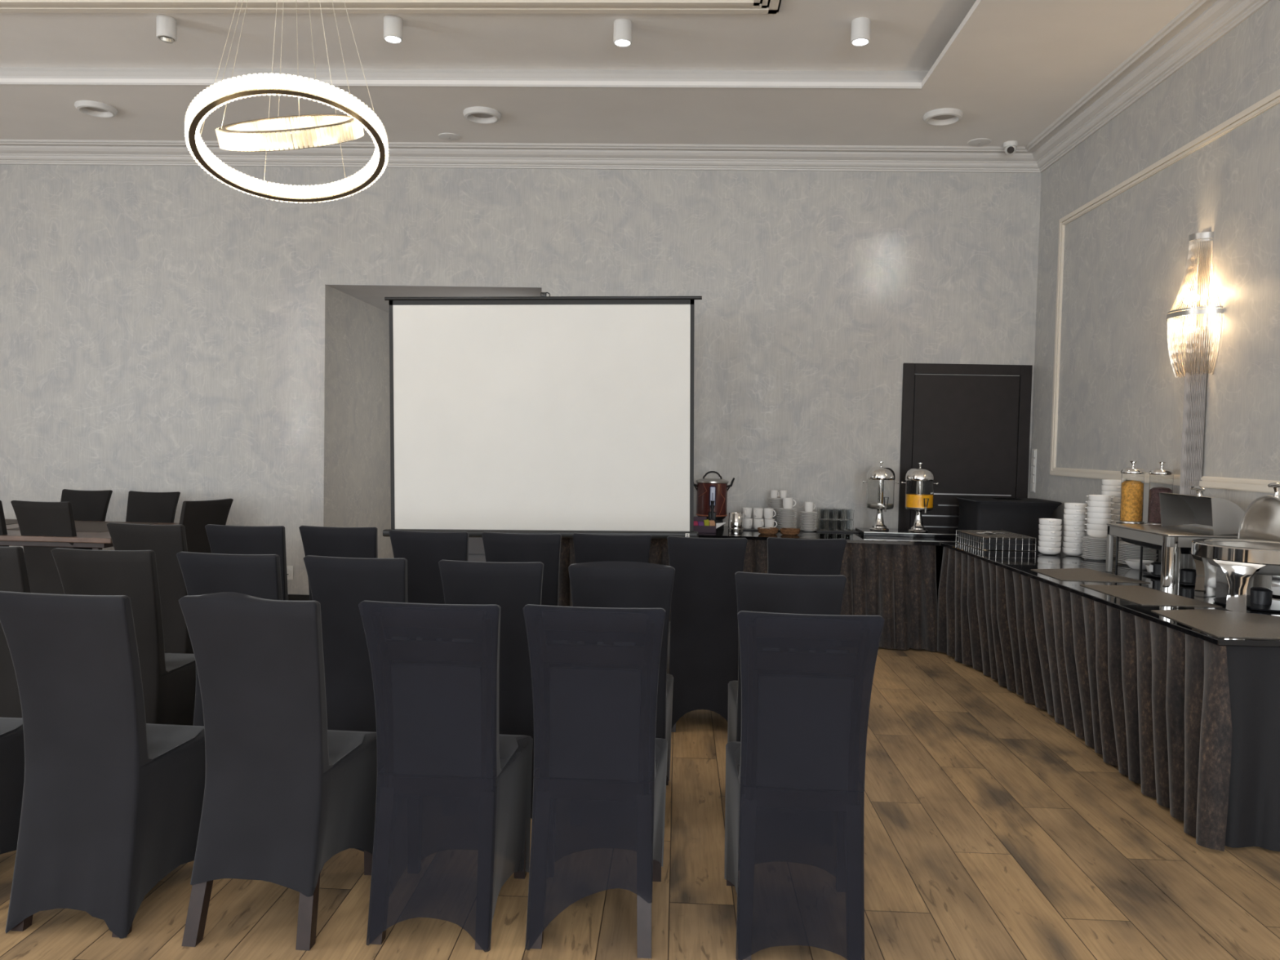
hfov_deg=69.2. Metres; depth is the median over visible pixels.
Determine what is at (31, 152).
trim
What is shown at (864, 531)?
stand
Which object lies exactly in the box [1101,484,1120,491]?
soup bowl
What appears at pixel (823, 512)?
tumbler
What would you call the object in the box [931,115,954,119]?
diffuser
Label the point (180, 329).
wall
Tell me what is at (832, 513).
tumbler
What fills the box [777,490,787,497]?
coffee cup
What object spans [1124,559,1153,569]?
serving bowl
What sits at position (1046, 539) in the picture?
soup bowl
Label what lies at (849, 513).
tumbler
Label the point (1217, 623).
placemat
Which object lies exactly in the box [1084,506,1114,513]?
soup bowl
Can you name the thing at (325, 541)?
banquet chair
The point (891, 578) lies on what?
buffet table
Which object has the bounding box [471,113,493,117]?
diffuser
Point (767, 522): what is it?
coffee cup
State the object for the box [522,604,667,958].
banquet chair
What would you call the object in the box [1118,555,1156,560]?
plate
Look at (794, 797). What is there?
banquet chair
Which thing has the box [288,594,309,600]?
baseboard
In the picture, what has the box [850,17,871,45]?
ceiling spotlight
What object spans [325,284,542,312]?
soffit
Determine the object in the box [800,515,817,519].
saucer
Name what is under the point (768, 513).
coffee cup
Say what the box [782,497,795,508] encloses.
coffee cup
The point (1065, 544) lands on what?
soup bowl
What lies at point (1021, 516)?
box
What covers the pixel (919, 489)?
dispenser
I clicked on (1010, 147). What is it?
dome camera
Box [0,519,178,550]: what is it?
dining table
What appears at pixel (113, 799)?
banquet chair
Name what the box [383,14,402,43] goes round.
ceiling spotlight
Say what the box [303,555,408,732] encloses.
banquet chair
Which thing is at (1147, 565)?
cup
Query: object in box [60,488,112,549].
banquet chair
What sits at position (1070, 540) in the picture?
soup bowl
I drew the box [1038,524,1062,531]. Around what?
soup bowl
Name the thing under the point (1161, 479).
jar
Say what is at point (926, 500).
tap
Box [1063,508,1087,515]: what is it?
soup bowl
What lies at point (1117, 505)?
soup bowl
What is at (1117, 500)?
soup bowl
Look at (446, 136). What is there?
ceiling speaker
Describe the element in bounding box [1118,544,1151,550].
plate
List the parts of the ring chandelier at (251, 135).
ring frame, ring frame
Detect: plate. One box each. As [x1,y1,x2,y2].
[1081,545,1106,549]
[1081,551,1106,555]
[1081,554,1106,558]
[1081,555,1106,560]
[1082,537,1106,542]
[1082,539,1106,544]
[1082,542,1106,546]
[1082,543,1106,547]
[1082,546,1106,551]
[1082,548,1106,553]
[1082,552,1106,556]
[1083,536,1106,540]
[1118,541,1138,546]
[1118,542,1146,548]
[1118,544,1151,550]
[1118,546,1155,551]
[1118,547,1156,553]
[1118,549,1155,555]
[1118,551,1158,556]
[1118,552,1156,558]
[1118,554,1158,559]
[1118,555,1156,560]
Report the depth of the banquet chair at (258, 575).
3.62 m
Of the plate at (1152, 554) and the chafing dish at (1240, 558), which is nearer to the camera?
the chafing dish at (1240, 558)
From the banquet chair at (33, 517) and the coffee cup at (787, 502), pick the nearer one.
the banquet chair at (33, 517)
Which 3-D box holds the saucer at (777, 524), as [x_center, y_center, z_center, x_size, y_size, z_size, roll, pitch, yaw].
[1.155,0.359,7.307,0.156,0.014,0.156,1,2,2]
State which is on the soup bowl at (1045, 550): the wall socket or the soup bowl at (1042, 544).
the soup bowl at (1042, 544)
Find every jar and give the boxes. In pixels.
[1118,461,1145,524]
[1146,462,1174,524]
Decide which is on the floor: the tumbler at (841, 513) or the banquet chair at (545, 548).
the banquet chair at (545, 548)
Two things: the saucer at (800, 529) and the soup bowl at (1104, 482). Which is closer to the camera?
the soup bowl at (1104, 482)
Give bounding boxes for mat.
[4,519,17,524]
[6,520,157,532]
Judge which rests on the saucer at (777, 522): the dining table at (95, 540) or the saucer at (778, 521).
the saucer at (778, 521)
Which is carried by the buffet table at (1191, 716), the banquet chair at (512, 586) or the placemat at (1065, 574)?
the placemat at (1065, 574)
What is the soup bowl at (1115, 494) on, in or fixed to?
on the soup bowl at (1117, 500)
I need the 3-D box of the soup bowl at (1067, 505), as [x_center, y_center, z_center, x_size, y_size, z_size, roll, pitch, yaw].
[2.798,0.173,5.959,0.136,0.046,0.136,0,2,-23]
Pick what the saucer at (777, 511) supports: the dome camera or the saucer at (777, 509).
the saucer at (777, 509)
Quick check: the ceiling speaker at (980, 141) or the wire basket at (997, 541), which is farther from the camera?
the ceiling speaker at (980, 141)
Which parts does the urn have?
tank, lid handle, lid, gauge plate, handle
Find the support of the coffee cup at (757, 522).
on the serving tray at (744, 529)
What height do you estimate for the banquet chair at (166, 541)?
0.994 m
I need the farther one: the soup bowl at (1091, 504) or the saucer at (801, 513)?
the saucer at (801, 513)
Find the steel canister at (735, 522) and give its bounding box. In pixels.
[728,512,743,532]
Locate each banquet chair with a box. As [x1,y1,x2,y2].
[0,500,8,546]
[0,546,31,717]
[0,591,205,938]
[0,717,24,854]
[10,500,78,594]
[50,547,195,725]
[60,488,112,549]
[106,522,193,653]
[125,490,180,523]
[176,551,282,725]
[178,498,233,553]
[178,591,377,951]
[204,524,288,600]
[298,525,377,600]
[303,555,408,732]
[358,600,533,951]
[388,529,468,604]
[438,560,543,818]
[481,531,561,605]
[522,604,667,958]
[568,560,675,785]
[572,533,651,563]
[666,536,747,732]
[724,610,884,959]
[727,571,846,742]
[767,537,846,574]
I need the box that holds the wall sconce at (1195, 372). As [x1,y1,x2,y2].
[1166,231,1222,495]
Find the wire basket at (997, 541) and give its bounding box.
[955,529,1035,551]
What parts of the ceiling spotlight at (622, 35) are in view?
bulb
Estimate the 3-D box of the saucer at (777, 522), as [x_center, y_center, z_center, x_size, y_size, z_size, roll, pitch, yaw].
[1.155,0.348,7.306,0.156,0.014,0.156,1,2,2]
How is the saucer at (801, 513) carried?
on the saucer at (800, 514)
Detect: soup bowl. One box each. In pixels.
[1037,545,1061,554]
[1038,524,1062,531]
[1038,529,1062,536]
[1038,534,1061,542]
[1038,540,1061,547]
[1039,518,1062,525]
[1062,519,1086,526]
[1062,529,1086,537]
[1062,535,1084,542]
[1062,541,1084,548]
[1062,546,1084,555]
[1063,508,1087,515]
[1063,513,1086,520]
[1063,524,1086,532]
[1064,502,1087,509]
[1084,500,1115,507]
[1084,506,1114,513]
[1084,511,1114,519]
[1084,517,1114,524]
[1084,523,1107,530]
[1084,528,1106,537]
[1085,494,1115,501]
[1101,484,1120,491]
[1101,490,1120,497]
[1102,479,1121,485]
[1111,497,1120,502]
[1111,502,1119,508]
[1111,508,1119,514]
[1111,514,1119,519]
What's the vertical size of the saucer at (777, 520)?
0.014 m
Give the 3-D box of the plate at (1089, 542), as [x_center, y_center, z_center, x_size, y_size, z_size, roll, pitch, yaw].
[2.839,0.387,5.766,0.164,0.014,0.164,1,2,2]
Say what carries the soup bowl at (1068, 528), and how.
on the soup bowl at (1069, 534)
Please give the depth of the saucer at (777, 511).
7.25 m
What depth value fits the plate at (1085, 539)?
5.72 m
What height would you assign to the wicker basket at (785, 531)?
0.051 m
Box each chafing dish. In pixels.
[1105,485,1254,589]
[1188,482,1279,613]
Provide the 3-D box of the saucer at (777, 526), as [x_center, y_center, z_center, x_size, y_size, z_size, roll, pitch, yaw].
[1.156,0.371,7.307,0.156,0.014,0.156,1,2,2]
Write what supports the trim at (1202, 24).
attached to the wall at (1121, 399)
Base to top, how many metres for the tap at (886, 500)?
0.114 m
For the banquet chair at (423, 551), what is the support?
on the floor
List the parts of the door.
frame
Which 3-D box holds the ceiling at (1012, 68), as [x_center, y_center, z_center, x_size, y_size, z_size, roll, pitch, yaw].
[-2.685,-2.540,1.870,11.370,0.040,11.700,1,2,2]
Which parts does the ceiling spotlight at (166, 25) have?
bulb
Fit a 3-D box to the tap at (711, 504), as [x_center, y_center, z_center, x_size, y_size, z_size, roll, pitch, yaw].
[0.567,0.255,7.288,0.060,0.188,0.079,1,2,2]
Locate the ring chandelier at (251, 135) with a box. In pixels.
[184,0,388,203]
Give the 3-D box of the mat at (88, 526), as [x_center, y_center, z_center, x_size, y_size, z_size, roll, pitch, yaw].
[-4.100,0.342,6.856,0.700,0.003,0.720,1,2,2]
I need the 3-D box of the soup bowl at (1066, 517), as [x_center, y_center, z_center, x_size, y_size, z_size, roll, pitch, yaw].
[2.794,0.244,5.961,0.136,0.046,0.136,0,2,-20]
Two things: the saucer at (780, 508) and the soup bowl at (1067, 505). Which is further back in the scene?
the saucer at (780, 508)
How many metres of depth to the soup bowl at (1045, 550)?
5.94 m
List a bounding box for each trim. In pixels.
[0,0,781,13]
[0,67,928,88]
[0,139,1040,173]
[1025,0,1271,173]
[1049,88,1279,493]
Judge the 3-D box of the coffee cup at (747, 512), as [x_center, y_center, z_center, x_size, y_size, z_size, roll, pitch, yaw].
[0.842,0.260,7.352,0.096,0.081,0.080,0,3,-32]
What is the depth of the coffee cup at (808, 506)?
7.29 m
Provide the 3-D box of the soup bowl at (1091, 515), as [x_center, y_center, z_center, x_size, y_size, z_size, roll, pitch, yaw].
[2.851,0.224,5.758,0.136,0.046,0.136,1,2,-7]
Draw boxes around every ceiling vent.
[74,100,117,117]
[462,106,501,124]
[923,107,963,125]
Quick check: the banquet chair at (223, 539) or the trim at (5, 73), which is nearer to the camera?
the banquet chair at (223, 539)
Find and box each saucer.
[767,497,782,500]
[767,499,782,502]
[767,502,782,504]
[767,503,782,506]
[768,505,782,507]
[777,507,796,511]
[777,509,797,512]
[777,511,796,513]
[777,512,796,515]
[777,514,796,516]
[777,515,797,518]
[777,516,796,519]
[777,518,796,520]
[777,520,796,522]
[777,520,796,524]
[777,522,796,525]
[777,524,796,527]
[777,525,796,528]
[799,524,816,526]
[800,511,817,514]
[800,512,817,515]
[800,514,817,517]
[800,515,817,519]
[800,517,817,520]
[800,519,817,522]
[800,520,817,523]
[800,522,817,524]
[800,525,816,528]
[800,527,817,529]
[800,528,817,531]
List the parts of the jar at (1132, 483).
lid, knob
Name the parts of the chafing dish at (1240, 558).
leg, leg, plate, domed lid, fuel burner, lid handle, leg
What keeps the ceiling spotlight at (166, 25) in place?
attached to the ceiling at (906, 35)
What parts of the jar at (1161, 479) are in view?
lid, knob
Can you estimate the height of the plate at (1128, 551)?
0.014 m
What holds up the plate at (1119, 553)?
on the plate at (1152, 557)
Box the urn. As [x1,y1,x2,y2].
[693,471,734,528]
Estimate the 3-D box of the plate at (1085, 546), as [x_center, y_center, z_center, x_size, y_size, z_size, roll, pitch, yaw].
[2.837,0.421,5.768,0.164,0.014,0.164,1,2,2]
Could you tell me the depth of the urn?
7.31 m
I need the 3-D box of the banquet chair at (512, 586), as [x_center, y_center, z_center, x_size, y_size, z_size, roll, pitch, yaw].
[-0.569,0.795,3.790,0.422,0.994,0.535,1,2,1]
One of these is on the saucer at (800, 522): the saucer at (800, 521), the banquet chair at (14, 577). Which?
the saucer at (800, 521)
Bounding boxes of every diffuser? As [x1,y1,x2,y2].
[84,106,107,111]
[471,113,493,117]
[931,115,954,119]
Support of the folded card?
on the buffet table at (891, 578)
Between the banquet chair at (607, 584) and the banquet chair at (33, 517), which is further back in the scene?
the banquet chair at (33, 517)
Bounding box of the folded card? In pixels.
[715,522,725,528]
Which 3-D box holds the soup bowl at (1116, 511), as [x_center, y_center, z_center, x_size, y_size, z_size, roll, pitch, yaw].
[3.009,0.202,5.911,0.136,0.046,0.136,3,3,38]
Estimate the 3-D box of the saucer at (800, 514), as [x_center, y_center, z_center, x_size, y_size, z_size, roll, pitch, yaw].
[1.332,0.284,7.328,0.136,0.014,0.136,1,2,2]
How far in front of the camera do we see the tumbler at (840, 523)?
7.29 m
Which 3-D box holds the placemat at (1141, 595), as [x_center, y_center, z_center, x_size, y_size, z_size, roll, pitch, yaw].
[2.370,0.538,4.353,0.370,0.003,0.590,1,2,2]
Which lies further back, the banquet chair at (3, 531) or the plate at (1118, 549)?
the banquet chair at (3, 531)
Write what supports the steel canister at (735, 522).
on the buffet table at (891, 578)
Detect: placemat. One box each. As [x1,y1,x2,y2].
[1030,568,1149,582]
[1080,584,1222,607]
[1151,608,1279,639]
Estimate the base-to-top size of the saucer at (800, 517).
0.014 m
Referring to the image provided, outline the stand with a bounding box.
[855,527,959,537]
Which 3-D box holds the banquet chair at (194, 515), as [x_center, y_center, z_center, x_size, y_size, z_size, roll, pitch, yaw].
[-3.286,0.627,6.691,0.535,0.994,0.422,2,2,25]
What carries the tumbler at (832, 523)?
on the serving tray at (817, 530)
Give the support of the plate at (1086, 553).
on the plate at (1085, 555)
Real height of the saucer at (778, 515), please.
0.014 m
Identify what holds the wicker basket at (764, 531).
on the buffet table at (891, 578)
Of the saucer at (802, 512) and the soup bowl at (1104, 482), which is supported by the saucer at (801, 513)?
the saucer at (802, 512)
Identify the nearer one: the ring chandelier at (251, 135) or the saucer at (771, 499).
the ring chandelier at (251, 135)
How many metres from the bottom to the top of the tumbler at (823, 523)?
0.082 m
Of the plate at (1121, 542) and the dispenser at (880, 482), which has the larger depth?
the dispenser at (880, 482)
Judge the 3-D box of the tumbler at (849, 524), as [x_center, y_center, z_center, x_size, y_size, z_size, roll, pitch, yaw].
[1.652,0.359,7.316,0.064,0.082,0.064,1,2,2]
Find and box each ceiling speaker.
[438,133,461,140]
[967,137,991,146]
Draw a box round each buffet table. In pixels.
[558,525,1062,651]
[937,542,1279,851]
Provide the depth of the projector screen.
6.22 m
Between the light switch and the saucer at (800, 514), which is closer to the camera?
the saucer at (800, 514)
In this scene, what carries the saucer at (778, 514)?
on the saucer at (778, 515)
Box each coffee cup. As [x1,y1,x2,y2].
[742,507,751,518]
[742,518,752,528]
[752,507,763,518]
[753,518,764,528]
[763,507,776,519]
[764,518,777,527]
[770,489,779,497]
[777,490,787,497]
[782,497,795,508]
[804,502,815,511]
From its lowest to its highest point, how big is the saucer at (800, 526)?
0.014 m
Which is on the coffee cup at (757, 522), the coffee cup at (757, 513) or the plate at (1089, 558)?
the coffee cup at (757, 513)
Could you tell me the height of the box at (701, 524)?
0.115 m
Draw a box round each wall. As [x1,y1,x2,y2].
[0,164,1041,595]
[1029,0,1279,589]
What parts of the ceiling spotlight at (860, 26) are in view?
bulb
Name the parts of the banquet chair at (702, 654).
leg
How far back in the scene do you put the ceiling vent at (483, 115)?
6.78 m
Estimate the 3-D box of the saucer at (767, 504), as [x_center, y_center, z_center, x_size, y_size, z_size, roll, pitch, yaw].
[1.106,0.201,7.494,0.156,0.014,0.156,1,2,2]
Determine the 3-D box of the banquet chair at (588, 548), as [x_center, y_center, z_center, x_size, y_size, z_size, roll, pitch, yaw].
[-0.149,0.759,4.948,0.422,0.994,0.535,1,2,0]
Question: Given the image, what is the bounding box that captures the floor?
[0,647,1279,959]
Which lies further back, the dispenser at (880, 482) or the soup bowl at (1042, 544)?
the dispenser at (880, 482)
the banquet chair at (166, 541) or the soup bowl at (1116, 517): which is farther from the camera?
the soup bowl at (1116, 517)
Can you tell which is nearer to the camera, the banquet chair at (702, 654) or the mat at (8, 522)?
the banquet chair at (702, 654)
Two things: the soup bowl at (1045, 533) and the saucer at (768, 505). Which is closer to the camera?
the soup bowl at (1045, 533)
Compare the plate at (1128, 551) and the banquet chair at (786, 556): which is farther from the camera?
the plate at (1128, 551)
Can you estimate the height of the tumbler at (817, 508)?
0.082 m
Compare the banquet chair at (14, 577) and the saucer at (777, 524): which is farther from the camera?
the saucer at (777, 524)
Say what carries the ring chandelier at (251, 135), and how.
hanging from the ceiling at (906, 35)
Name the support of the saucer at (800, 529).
on the buffet table at (891, 578)
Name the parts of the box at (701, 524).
open lid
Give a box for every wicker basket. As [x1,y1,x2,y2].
[757,527,778,534]
[779,528,799,535]
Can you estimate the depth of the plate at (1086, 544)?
5.72 m
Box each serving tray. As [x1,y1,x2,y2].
[742,528,779,531]
[815,528,858,533]
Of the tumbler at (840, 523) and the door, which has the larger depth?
the door
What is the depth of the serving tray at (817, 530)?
7.26 m
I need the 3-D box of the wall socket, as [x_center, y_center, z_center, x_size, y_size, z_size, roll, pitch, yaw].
[-2.982,0.785,7.853,0.090,0.120,0.030,1,2,2]
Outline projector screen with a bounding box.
[382,292,702,538]
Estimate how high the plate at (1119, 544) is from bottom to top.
0.014 m
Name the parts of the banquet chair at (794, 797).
leg, leg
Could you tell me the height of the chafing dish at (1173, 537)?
0.505 m
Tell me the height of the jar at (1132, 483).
0.364 m
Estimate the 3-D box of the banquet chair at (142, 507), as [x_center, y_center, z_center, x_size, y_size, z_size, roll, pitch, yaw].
[-3.877,0.596,7.167,0.422,0.994,0.535,1,2,-1]
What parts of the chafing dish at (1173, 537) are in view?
leg, fuel burner, leg, rim plate, lid, leg, roll lid, fuel burner, lid handle, lid, leg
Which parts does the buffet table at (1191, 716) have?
glass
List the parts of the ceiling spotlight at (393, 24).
bulb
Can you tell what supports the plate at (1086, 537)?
on the plate at (1085, 539)
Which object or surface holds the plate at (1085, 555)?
on the plate at (1089, 558)
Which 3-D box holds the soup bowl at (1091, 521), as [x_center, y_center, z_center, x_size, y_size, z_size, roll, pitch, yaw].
[2.851,0.259,5.759,0.136,0.046,0.136,1,2,-12]
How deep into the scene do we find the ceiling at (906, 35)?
5.87 m
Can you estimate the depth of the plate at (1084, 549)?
5.72 m
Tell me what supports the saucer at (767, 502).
on the saucer at (767, 504)
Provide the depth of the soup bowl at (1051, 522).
5.94 m
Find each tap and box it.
[707,500,715,524]
[883,497,888,511]
[923,497,928,513]
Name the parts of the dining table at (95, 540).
leg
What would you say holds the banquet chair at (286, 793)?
on the floor
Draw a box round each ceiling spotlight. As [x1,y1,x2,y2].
[155,14,177,43]
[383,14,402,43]
[613,18,632,46]
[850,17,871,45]
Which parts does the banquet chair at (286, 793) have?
leg, leg, leg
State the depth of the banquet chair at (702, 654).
4.70 m
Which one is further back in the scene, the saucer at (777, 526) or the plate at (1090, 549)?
the saucer at (777, 526)
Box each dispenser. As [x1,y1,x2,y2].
[862,462,898,530]
[901,462,938,532]
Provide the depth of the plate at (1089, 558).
5.73 m
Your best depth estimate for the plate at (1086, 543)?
5.72 m
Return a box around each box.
[693,516,715,533]
[956,496,1062,542]
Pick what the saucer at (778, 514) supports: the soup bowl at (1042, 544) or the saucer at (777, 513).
the saucer at (777, 513)
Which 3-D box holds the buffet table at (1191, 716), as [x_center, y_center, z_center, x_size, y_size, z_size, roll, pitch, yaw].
[2.548,0.914,4.997,0.982,0.790,3.334,1,2,2]
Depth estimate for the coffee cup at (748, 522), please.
7.31 m
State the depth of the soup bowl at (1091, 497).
5.70 m
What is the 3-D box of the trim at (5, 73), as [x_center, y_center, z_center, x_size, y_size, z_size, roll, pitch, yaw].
[-2.506,-2.755,6.345,9.230,0.139,0.063,1,2,2]
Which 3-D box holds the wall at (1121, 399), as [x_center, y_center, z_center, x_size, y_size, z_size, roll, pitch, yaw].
[3.014,-0.590,1.654,0.120,4.075,11.800,1,2,2]
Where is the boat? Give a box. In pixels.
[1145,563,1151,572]
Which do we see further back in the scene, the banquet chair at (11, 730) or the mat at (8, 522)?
the mat at (8, 522)
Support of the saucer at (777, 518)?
on the saucer at (777, 520)
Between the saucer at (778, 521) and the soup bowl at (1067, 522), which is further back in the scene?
the saucer at (778, 521)
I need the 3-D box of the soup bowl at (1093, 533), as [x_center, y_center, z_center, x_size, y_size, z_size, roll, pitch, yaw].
[2.849,0.330,5.762,0.136,0.046,0.136,1,2,-12]
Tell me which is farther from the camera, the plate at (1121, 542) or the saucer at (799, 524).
the saucer at (799, 524)
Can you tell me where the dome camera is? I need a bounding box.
[1003,140,1017,155]
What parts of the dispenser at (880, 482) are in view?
clear tank, dome lid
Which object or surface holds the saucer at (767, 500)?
on the saucer
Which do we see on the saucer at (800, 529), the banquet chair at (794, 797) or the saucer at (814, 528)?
the saucer at (814, 528)
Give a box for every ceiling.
[0,0,976,71]
[0,0,1195,146]
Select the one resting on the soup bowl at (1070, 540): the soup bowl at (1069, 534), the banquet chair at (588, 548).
the soup bowl at (1069, 534)
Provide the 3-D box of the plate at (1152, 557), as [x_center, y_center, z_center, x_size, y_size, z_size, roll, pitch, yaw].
[2.961,0.461,5.519,0.210,0.014,0.210,1,2,2]
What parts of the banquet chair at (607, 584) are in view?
leg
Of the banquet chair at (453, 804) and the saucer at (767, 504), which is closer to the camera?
the banquet chair at (453, 804)
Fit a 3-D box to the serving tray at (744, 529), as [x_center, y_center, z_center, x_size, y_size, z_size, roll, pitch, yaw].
[0.942,0.391,7.332,0.305,0.009,0.170,1,2,2]
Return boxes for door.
[897,363,1032,608]
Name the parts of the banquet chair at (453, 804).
leg, leg, leg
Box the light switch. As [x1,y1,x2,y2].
[1030,448,1036,492]
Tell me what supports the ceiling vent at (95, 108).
in the ceiling at (1012, 68)
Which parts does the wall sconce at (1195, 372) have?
bulb, bulb, bulb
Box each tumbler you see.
[817,507,825,518]
[819,508,827,519]
[819,519,827,530]
[828,509,836,519]
[828,520,836,530]
[836,520,844,530]
[837,509,845,519]
[845,509,853,520]
[845,520,853,531]
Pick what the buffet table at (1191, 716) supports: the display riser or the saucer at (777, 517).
the display riser
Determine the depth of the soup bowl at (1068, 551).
5.92 m
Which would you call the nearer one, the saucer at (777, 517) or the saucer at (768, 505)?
the saucer at (777, 517)
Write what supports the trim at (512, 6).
attached to the ceiling at (906, 35)
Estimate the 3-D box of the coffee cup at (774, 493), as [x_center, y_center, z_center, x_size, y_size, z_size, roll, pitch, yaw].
[1.083,0.114,7.485,0.061,0.061,0.072,1,2,-12]
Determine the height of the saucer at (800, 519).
0.014 m
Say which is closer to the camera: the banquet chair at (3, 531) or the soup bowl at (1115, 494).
the soup bowl at (1115, 494)
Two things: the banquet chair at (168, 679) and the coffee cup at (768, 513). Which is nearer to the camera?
the banquet chair at (168, 679)
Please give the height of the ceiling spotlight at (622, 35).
0.122 m
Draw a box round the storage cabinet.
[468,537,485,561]
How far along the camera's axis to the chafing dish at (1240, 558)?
4.10 m
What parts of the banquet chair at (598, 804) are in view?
leg, leg, leg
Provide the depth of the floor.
3.11 m
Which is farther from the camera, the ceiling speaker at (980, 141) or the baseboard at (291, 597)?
the baseboard at (291, 597)
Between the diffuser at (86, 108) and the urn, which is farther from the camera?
the urn
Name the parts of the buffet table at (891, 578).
glass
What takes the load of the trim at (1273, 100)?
attached to the wall at (1121, 399)
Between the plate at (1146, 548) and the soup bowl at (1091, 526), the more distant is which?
the soup bowl at (1091, 526)
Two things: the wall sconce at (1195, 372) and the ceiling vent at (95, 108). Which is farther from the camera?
the ceiling vent at (95, 108)
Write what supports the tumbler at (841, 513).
on the tumbler at (840, 523)
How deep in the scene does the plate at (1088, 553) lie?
5.72 m
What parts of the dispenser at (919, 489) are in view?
clear tank, dome lid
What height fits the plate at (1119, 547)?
0.014 m
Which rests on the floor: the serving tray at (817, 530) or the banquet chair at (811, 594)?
the banquet chair at (811, 594)
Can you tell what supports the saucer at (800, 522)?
on the saucer at (799, 524)
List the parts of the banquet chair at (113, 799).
leg, leg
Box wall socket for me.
[286,565,293,579]
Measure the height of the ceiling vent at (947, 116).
0.038 m

